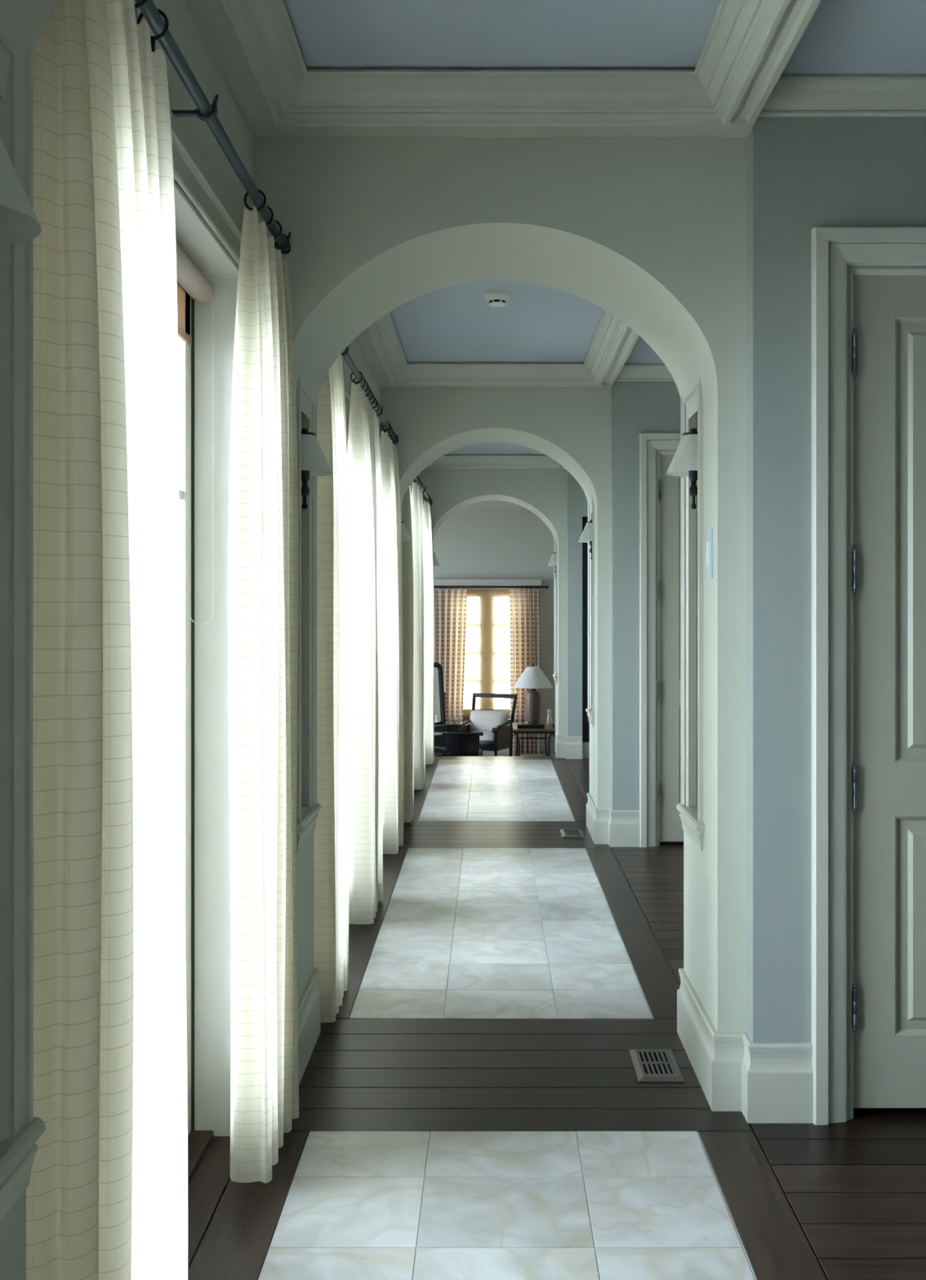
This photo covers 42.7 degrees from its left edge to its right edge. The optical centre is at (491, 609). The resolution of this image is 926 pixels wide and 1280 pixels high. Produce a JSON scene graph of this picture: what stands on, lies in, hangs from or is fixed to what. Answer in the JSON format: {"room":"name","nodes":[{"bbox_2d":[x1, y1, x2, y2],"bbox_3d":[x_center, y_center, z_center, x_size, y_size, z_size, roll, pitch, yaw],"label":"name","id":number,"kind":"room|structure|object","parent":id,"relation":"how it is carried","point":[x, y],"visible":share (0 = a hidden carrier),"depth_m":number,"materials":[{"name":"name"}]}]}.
{"room":"house hallway","nodes":[
{"label":"house hallway","id":0,"kind":"room"},
{"bbox_2d":[0,0,55,1279],"bbox_3d":[-0.009,-0.028,1.250,1.571,2.996,0.609,0,0,0],"label":"wall","id":1,"kind":"structure","parent":0,"point":[22,22],"depth_m":1.50,"materials":[{"name":"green paint"}]},
{"bbox_2d":[0,137,41,244],"bbox_3d":[-0.623,-0.461,1.357,0.204,0.265,0.179,0,0,0],"label":"wall sconce","id":2,"kind":"object","parent":1,"relation":"attached to","point":[19,222],"visible":1,"depth_m":1.36,"materials":[{"name":"white fabric"}]},
{"bbox_2d":[133,0,420,485],"bbox_3d":[-0.797,0.067,4.864,0.206,3.186,14.829,0,0,0],"label":"wall","id":3,"kind":"structure","parent":0,"point":[183,27],"depth_m":2.94,"materials":[{"name":"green paint"}]},
{"bbox_2d":[169,108,242,1184],"bbox_3d":[-0.782,0.217,2.518,0.233,2.525,1.761,0,0,0],"label":"window","id":4,"kind":"structure","parent":3,"relation":"in","point":[203,648],"depth_m":3.29,"materials":[{"name":"beige paint"}]},
{"bbox_2d":[175,242,213,625],"bbox_3d":[-0.798,-0.444,2.518,0.069,0.975,1.533,0,0,0],"label":"roller blind","id":5,"kind":"object","parent":4,"relation":"attached to","point":[195,282],"visible":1,"depth_m":3.17,"materials":[{"name":"fabric"}]},
{"bbox_2d":[134,0,291,253],"bbox_3d":[-0.634,-1.047,2.513,0.120,0.080,1.891,0,0,0],"label":"curtain rod","id":6,"kind":"object","parent":3,"relation":"attached to","point":[204,112],"visible":0.84,"depth_m":2.49,"materials":[{"name":"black metal"}]},
{"bbox_2d":[26,0,187,1279],"bbox_3d":[-0.597,0.191,1.917,0.146,2.517,0.657,0,0,0],"label":"curtain","id":7,"kind":"object","parent":6,"relation":"hanging from","point":[107,1190],"visible":0.96,"depth_m":1.70,"materials":[{"name":"beige fabric"}]},
{"bbox_2d":[227,189,298,1183],"bbox_3d":[-0.610,0.191,3.185,0.120,2.517,0.470,0,0,0],"label":"curtain","id":8,"kind":"object","parent":6,"relation":"hanging from","point":[263,548],"visible":0.98,"depth_m":3.00,"materials":[{"name":"beige fabric"}]},
{"bbox_2d":[297,968,319,1084],"bbox_3d":[-0.642,1.349,3.772,0.104,0.222,0.649,0,0,0],"label":"baseboard","id":9,"kind":"structure","parent":3,"relation":"attached to","point":[308,1003],"depth_m":3.85,"materials":[{"name":"beige paint"}]},
{"bbox_2d":[343,380,351,448],"bbox_3d":[-0.782,0.217,4.930,0.233,2.525,1.584,0,0,0],"label":"window","id":10,"kind":"structure","parent":3,"relation":"in","point":[347,391],"depth_m":5.62,"materials":[{"name":"beige paint"}]},
{"bbox_2d":[340,344,398,443],"bbox_3d":[-0.634,-1.047,5.735,0.120,0.080,3.286,0,0,0],"label":"curtain rod","id":11,"kind":"object","parent":3,"relation":"attached to","point":[344,353],"visible":0.55,"depth_m":5.60,"materials":[{"name":"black metal"}]},
{"bbox_2d":[313,354,351,1022],"bbox_3d":[-0.603,0.191,4.375,0.128,2.517,0.490,0,0,0],"label":"curtain","id":12,"kind":"object","parent":11,"relation":"hanging from","point":[331,832],"visible":0.69,"depth_m":4.17,"materials":[{"name":"beige fabric"}]},
{"bbox_2d":[346,370,383,924],"bbox_3d":[-0.602,0.191,5.684,0.129,2.517,0.889,0,0,0],"label":"curtain","id":13,"kind":"object","parent":11,"relation":"hanging from","point":[365,512],"visible":0.97,"depth_m":5.43,"materials":[{"name":"beige fabric"}]},
{"bbox_2d":[380,421,404,853],"bbox_3d":[-0.612,0.191,7.007,0.120,2.517,0.692,0,0,4],"label":"curtain","id":14,"kind":"object","parent":11,"relation":"hanging from","point":[393,735],"visible":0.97,"depth_m":6.98,"materials":[{"name":"beige fabric"}]},
{"bbox_2d":[414,476,432,504],"bbox_3d":[-0.634,-1.047,9.835,0.120,0.080,3.646,0,0,0],"label":"curtain rod","id":15,"kind":"object","parent":3,"relation":"attached to","point":[422,489],"visible":0.23,"depth_m":10.40,"materials":[{"name":"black metal"}]},
{"bbox_2d":[402,484,413,822],"bbox_3d":[-0.601,0.191,8.230,0.130,2.517,0.340,0,0,0],"label":"curtain","id":16,"kind":"object","parent":15,"relation":"hanging from","point":[407,549],"visible":0.44,"depth_m":8.07,"materials":[{"name":"beige fabric"}]},
{"bbox_2d":[410,475,425,789],"bbox_3d":[-0.606,0.191,9.659,0.120,2.517,0.719,0,0,0],"label":"curtain","id":17,"kind":"object","parent":15,"relation":"hanging from","point":[418,529],"visible":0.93,"depth_m":9.50,"materials":[{"name":"beige fabric"}]},
{"bbox_2d":[422,493,434,764],"bbox_3d":[-0.605,0.191,11.240,0.122,2.517,0.681,0,0,0],"label":"curtain","id":18,"kind":"object","parent":15,"relation":"hanging from","point":[428,548],"visible":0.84,"depth_m":11.06,"materials":[{"name":"beige fabric"}]},
{"bbox_2d":[424,454,565,469],"bbox_3d":[0.027,-1.446,9.834,1.442,0.129,3.673,0,0,0],"label":"trim","id":19,"kind":"structure","parent":3,"relation":"attached to","point":[446,461],"depth_m":11.54,"materials":[{"name":"beige paint"}]},
{"bbox_2d":[355,309,639,387],"bbox_3d":[0.027,-1.446,5.732,1.442,0.129,3.311,0,0,0],"label":"trim","id":20,"kind":"structure","parent":3,"relation":"attached to","point":[613,341],"depth_m":7.21,"materials":[{"name":"beige paint"}]},
{"bbox_2d":[185,0,820,137],"bbox_3d":[0.027,-1.446,2.511,1.442,0.129,1.913,0,0,0],"label":"trim","id":21,"kind":"structure","parent":3,"relation":"attached to","point":[748,44],"depth_m":3.30,"materials":[{"name":"beige paint"}]},
{"bbox_2d":[420,469,567,752],"bbox_3d":[-0.009,-0.028,11.975,1.571,2.996,0.609,0,0,0],"label":"wall","id":22,"kind":"structure","parent":0,"point":[543,492],"depth_m":11.67,"materials":[{"name":"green paint"}]},
{"bbox_2d":[433,552,439,566],"bbox_3d":[-0.623,-0.461,12.081,0.204,0.265,0.179,0,0,0],"label":"wall sconce","id":23,"kind":"object","parent":22,"relation":"attached to","point":[436,563],"visible":0.12,"depth_m":12.04,"materials":[{"name":"white fabric"}]},
{"bbox_2d":[547,551,555,577],"bbox_3d":[0.675,-0.461,12.081,0.204,0.265,0.179,0,0,0],"label":"wall sconce","id":24,"kind":"object","parent":22,"relation":"attached to","point":[552,562],"visible":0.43,"depth_m":12.04,"materials":[{"name":"white paper"}]},
{"bbox_2d":[433,510,555,736],"bbox_3d":[-0.300,0.210,16.300,5.800,3.700,0.200,0,0,0],"label":"wall","id":25,"kind":"structure","parent":0,"point":[468,544],"depth_m":16.20,"materials":[{"name":"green paint"}]},
{"bbox_2d":[462,589,510,719],"bbox_3d":[-0.060,0.615,16.240,1.240,1.790,0.200,0,0,0],"label":"window","id":26,"kind":"structure","parent":25,"relation":"in","point":[486,652],"depth_m":16.28,"materials":[{"name":"beige wood"}]},
{"bbox_2d":[433,579,541,585],"bbox_3d":[-0.060,-0.370,16.133,1.480,0.080,0.135,0,0,0],"label":"trim","id":27,"kind":"structure","parent":25,"relation":"attached to","point":[436,582],"depth_m":16.08,"materials":[{"name":"beige paint"}]},
{"bbox_2d":[433,585,548,588],"bbox_3d":[-0.058,-0.305,16.134,1.675,0.044,0.132,0,0,0],"label":"curtain rod","id":28,"kind":"object","parent":25,"relation":"attached to","point":[545,586],"visible":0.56,"depth_m":16.08,"materials":[{"name":"metal"}]},
{"bbox_2d":[433,585,466,753],"bbox_3d":[-0.573,0.812,16.090,0.495,2.271,0.090,0,0,0],"label":"curtain","id":29,"kind":"object","parent":28,"relation":"hanging from","point":[450,605],"visible":0.77,"depth_m":16.09,"materials":[{"name":"fabric"}]},
{"bbox_2d":[509,586,539,753],"bbox_3d":[0.455,0.812,16.090,0.410,2.271,0.090,0,0,0],"label":"curtain","id":30,"kind":"object","parent":28,"relation":"hanging from","point":[524,604],"visible":0.81,"depth_m":16.09,"materials":[{"name":"fabric"}]},
{"bbox_2d":[458,500,528,510],"bbox_3d":[-0.300,-1.450,16.145,5.400,0.180,0.110,0,0,0],"label":"trim","id":31,"kind":"structure","parent":25,"relation":"attached to","point":[486,504],"depth_m":16.17,"materials":[{"name":"beige paint"}]},
{"bbox_2d":[435,736,555,753],"bbox_3d":[-0.300,1.849,16.190,5.400,0.222,0.020,0,0,0],"label":"baseboard","id":32,"kind":"structure","parent":25,"relation":"attached to","point":[552,744],"depth_m":16.18,"materials":[{"name":"beige paint"}]},
{"bbox_2d":[434,753,555,756],"bbox_3d":[-0.300,2.060,14.250,5.800,0.200,4.500,0,0,0],"label":"floor","id":33,"kind":"structure","parent":0,"point":[435,754],"depth_m":16.00,"materials":[{"name":"brown wood"}]},
{"bbox_2d":[434,732,442,736],"bbox_3d":[-0.720,1.710,13.980,0.330,0.500,0.330,0,0,0],"label":"side table","id":34,"kind":"object","parent":33,"relation":"on","point":[436,734],"visible":0.11,"depth_m":13.89,"materials":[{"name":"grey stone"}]},
{"bbox_2d":[433,662,445,756],"bbox_3d":[-0.797,1.325,15.325,0.502,1.272,0.465,0,0,-35],"label":"mirror","id":35,"kind":"object","parent":33,"relation":"on","point":[438,682],"visible":0.43,"depth_m":15.41,"materials":[{"name":"black paint"}]},
{"bbox_2d":[434,724,461,756],"bbox_3d":[-0.496,1.688,14.415,0.492,0.549,0.406,0,0,-35],"label":"chair","id":36,"kind":"object","parent":33,"relation":"on","point":[439,741],"visible":0.41,"depth_m":14.52,"materials":[{"name":"black paint"}]},
{"bbox_2d":[441,731,483,756],"bbox_3d":[-0.314,1.688,13.856,0.492,0.549,0.406,0,0,8],"label":"chair","id":37,"kind":"object","parent":33,"relation":"on","point":[457,744],"visible":0.82,"depth_m":13.69,"materials":[{"name":"black paint"}]},
{"bbox_2d":[457,693,517,756],"bbox_3d":[-0.080,1.525,15.091,0.634,0.872,0.677,0,0,24],"label":"armchair","id":38,"kind":"object","parent":33,"relation":"on","point":[494,726],"visible":0.7,"depth_m":15.14,"materials":[{"name":"black paint"}]},
{"bbox_2d":[471,730,493,744],"bbox_3d":[-0.093,1.630,15.062,0.520,0.150,0.540,0,0,24],"label":"seat cushion","id":39,"kind":"object","parent":38,"relation":"on","point":[487,738],"depth_m":14.80,"materials":[{"name":"beige fabric"}]},
{"bbox_2d":[469,710,508,732],"bbox_3d":[-0.034,1.460,15.243,0.540,0.310,0.192,0,0,24],"label":"cushion","id":40,"kind":"object","parent":38,"relation":"on","point":[479,720],"depth_m":15.18,"materials":[{"name":"beige fabric"}]},
{"bbox_2d":[508,722,555,756],"bbox_3d":[0.505,1.688,14.425,0.578,0.547,0.850,0,0,0],"label":"table","id":41,"kind":"object","parent":33,"relation":"on","point":[548,728],"visible":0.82,"depth_m":14.02,"materials":[{"name":"brown wood"}]},
{"bbox_2d":[516,723,544,728],"bbox_3d":[0.470,1.391,14.170,0.326,0.048,0.226,0,0,0],"label":"box","id":42,"kind":"object","parent":41,"relation":"on","point":[519,726],"visible":1,"depth_m":14.06,"materials":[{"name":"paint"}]},
{"bbox_2d":[513,664,552,723],"bbox_3d":[0.515,1.045,14.620,0.486,0.740,0.486,0,0,0],"label":"table lamp","id":43,"kind":"object","parent":41,"relation":"on","point":[532,677],"visible":0.95,"depth_m":14.53,"materials":[{"name":"white fabric"}]},
{"bbox_2d":[546,709,551,723],"bbox_3d":[0.725,1.327,14.760,0.064,0.175,0.064,0,0,0],"label":"figurine","id":44,"kind":"object","parent":41,"relation":"on","point":[548,711],"visible":1,"depth_m":14.74,"materials":[{"name":"white ceramic"}]},
{"bbox_2d":[379,387,611,808],"bbox_3d":[-0.009,-0.028,7.692,1.571,2.996,0.609,0,0,0],"label":"wall","id":45,"kind":"structure","parent":0,"point":[571,426],"depth_m":7.39,"materials":[{"name":"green paint"}]},
{"bbox_2d":[400,521,412,542],"bbox_3d":[-0.623,-0.461,7.799,0.204,0.265,0.179,0,0,0],"label":"wall sconce","id":46,"kind":"object","parent":45,"relation":"attached to","point":[406,538],"visible":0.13,"depth_m":7.76,"materials":[{"name":"white fabric"}]},
{"bbox_2d":[577,519,591,559],"bbox_3d":[0.675,-0.461,7.799,0.204,0.265,0.179,0,0,0],"label":"wall sconce","id":47,"kind":"object","parent":45,"relation":"attached to","point":[586,535],"visible":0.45,"depth_m":7.76,"materials":[{"name":"white fabric"}]},
{"bbox_2d":[589,541,591,559],"bbox_3d":[0.662,-0.399,7.799,0.033,0.142,0.033,0,0,0],"label":"wall sconce","id":48,"kind":"object","parent":47,"relation":"attached to","point":[590,542],"depth_m":7.79,"materials":[{"name":"metal"}]},
{"bbox_2d":[253,137,746,1032],"bbox_3d":[-0.009,-0.028,3.772,1.571,2.996,0.609,0,0,0],"label":"wall","id":49,"kind":"structure","parent":0,"point":[650,232],"depth_m":3.47,"materials":[{"name":"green paint"}]},
{"bbox_2d":[301,428,332,509],"bbox_3d":[-0.623,-0.461,3.879,0.204,0.265,0.179,0,0,0],"label":"wall sconce","id":50,"kind":"object","parent":49,"relation":"attached to","point":[313,462],"visible":0.69,"depth_m":3.84,"materials":[{"name":"white fabric"}]},
{"bbox_2d":[301,470,309,509],"bbox_3d":[-0.610,-0.399,3.879,0.033,0.142,0.033,0,0,0],"label":"socket","id":51,"kind":"object","parent":50,"relation":"attached to","point":[304,473],"depth_m":3.87,"materials":[{"name":"metal"}]},
{"bbox_2d":[614,336,674,381],"bbox_3d":[1.824,-1.458,5.692,2.152,0.100,3.231,0,0,0],"label":"trim","id":52,"kind":"structure","parent":49,"relation":"attached to","point":[628,371],"depth_m":7.28,"materials":[{"name":"beige paint"}]},
{"bbox_2d":[666,428,697,509],"bbox_3d":[0.675,-0.461,3.879,0.204,0.265,0.179,0,0,0],"label":"wall sconce","id":53,"kind":"object","parent":49,"relation":"attached to","point":[683,463],"visible":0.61,"depth_m":3.84,"materials":[{"name":"white fabric"}]},
{"bbox_2d":[688,470,697,509],"bbox_3d":[0.662,-0.399,3.879,0.033,0.142,0.033,0,0,0],"label":"socket","id":54,"kind":"object","parent":53,"relation":"attached to","point":[692,474],"depth_m":3.87,"materials":[{"name":"metal"}]},
{"bbox_2d":[706,528,712,577],"bbox_3d":[0.656,-0.168,3.571,0.011,0.145,0.070,0,0,0],"label":"switch plate","id":55,"kind":"object","parent":49,"relation":"attached to","point":[709,532],"visible":1,"depth_m":3.56,"materials":[{"name":"white plastic"}]},
{"bbox_2d":[187,756,925,1279],"bbox_3d":[1.000,1.559,4.695,3.800,0.201,14.190,0,0,0],"label":"floor","id":56,"kind":"structure","parent":0,"point":[473,1104],"depth_m":3.36,"materials":[{"name":"tile"}]},
{"bbox_2d":[560,829,584,837],"bbox_3d":[0.525,1.454,7.711,0.141,0.010,0.264,0,0,0],"label":"floor vent","id":57,"kind":"object","parent":56,"relation":"in","point":[565,833],"visible":1,"depth_m":7.68,"materials":[{"name":"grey metal"}]},
{"bbox_2d":[582,517,589,758],"bbox_3d":[1.891,0.278,11.819,1.998,2.365,0.422,0,0,0],"label":"door","id":58,"kind":"structure","parent":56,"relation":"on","point":[585,723],"depth_m":11.64,"materials":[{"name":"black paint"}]},
{"bbox_2d":[628,1048,684,1082],"bbox_3d":[0.525,1.454,3.791,0.141,0.010,0.264,0,0,0],"label":"floor vent","id":59,"kind":"object","parent":56,"relation":"in","point":[650,1065],"visible":1,"depth_m":3.77,"materials":[{"name":"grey metal"}]},
{"bbox_2d":[567,471,587,736],"bbox_3d":[1.824,-0.028,11.934,2.152,2.996,0.689,0,0,0],"label":"wall","id":60,"kind":"structure","parent":0,"point":[577,503],"depth_m":11.59,"materials":[{"name":"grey paint"}]},
{"bbox_2d":[555,733,582,759],"bbox_3d":[0.736,1.349,11.640,0.323,0.222,0.118,0,0,40],"label":"baseboard","id":61,"kind":"structure","parent":60,"relation":"attached to","point":[566,747],"depth_m":11.58,"materials":[{"name":"beige paint"}]},
{"bbox_2d":[283,0,925,454],"bbox_3d":[1.050,-1.581,4.864,4.000,0.150,14.829,0,0,0],"label":"ceiling","id":62,"kind":"structure","parent":0,"point":[539,323],"depth_m":3.19,"materials":[{"name":"blue paint"}]},
{"bbox_2d":[483,290,511,306],"bbox_3d":[0.030,-1.480,5.660,0.132,0.052,0.132,0,0,0],"label":"smoke detector","id":63,"kind":"object","parent":62,"relation":"attached to","point":[494,298],"visible":1,"depth_m":5.62,"materials":[{"name":"white plastic"}]},
{"bbox_2d":[611,381,683,846],"bbox_3d":[1.824,-0.028,7.652,2.152,2.996,0.689,0,0,0],"label":"wall","id":64,"kind":"structure","parent":0,"point":[637,407],"depth_m":7.31,"materials":[{"name":"blue paint"}]},
{"bbox_2d":[586,792,639,847],"bbox_3d":[1.771,1.349,7.652,2.258,0.222,0.729,0,0,0],"label":"baseboard","id":65,"kind":"structure","parent":64,"relation":"attached to","point":[615,828],"depth_m":7.30,"materials":[{"name":"beige paint"}]},
{"bbox_2d":[639,432,683,847],"bbox_3d":[1.427,0.187,7.325,1.024,2.546,0.098,0,0,0],"label":"door","id":66,"kind":"structure","parent":64,"relation":"in","point":[669,823],"depth_m":7.32,"materials":[{"name":"paint"}]},
{"bbox_2d":[746,116,925,1119],"bbox_3d":[1.824,-0.028,3.732,2.152,2.996,0.689,0,0,0],"label":"wall","id":67,"kind":"structure","parent":0,"point":[804,173],"depth_m":3.39,"materials":[{"name":"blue paint"}]},
{"bbox_2d":[676,968,813,1123],"bbox_3d":[1.771,1.349,3.732,2.258,0.222,0.729,0,0,0],"label":"baseboard","id":68,"kind":"structure","parent":67,"relation":"attached to","point":[769,1082],"depth_m":3.41,"materials":[{"name":"beige paint"}]},
{"bbox_2d":[758,0,925,116],"bbox_3d":[1.824,-1.458,2.471,2.152,0.100,1.833,0,0,0],"label":"trim","id":69,"kind":"structure","parent":67,"relation":"attached to","point":[792,95],"depth_m":3.36,"materials":[{"name":"beige paint"}]},
{"bbox_2d":[810,226,925,1124],"bbox_3d":[1.427,0.187,3.405,1.024,2.546,0.098,0,0,0],"label":"door","id":70,"kind":"structure","parent":67,"relation":"in","point":[887,307],"depth_m":3.41,"materials":[{"name":"paint"}]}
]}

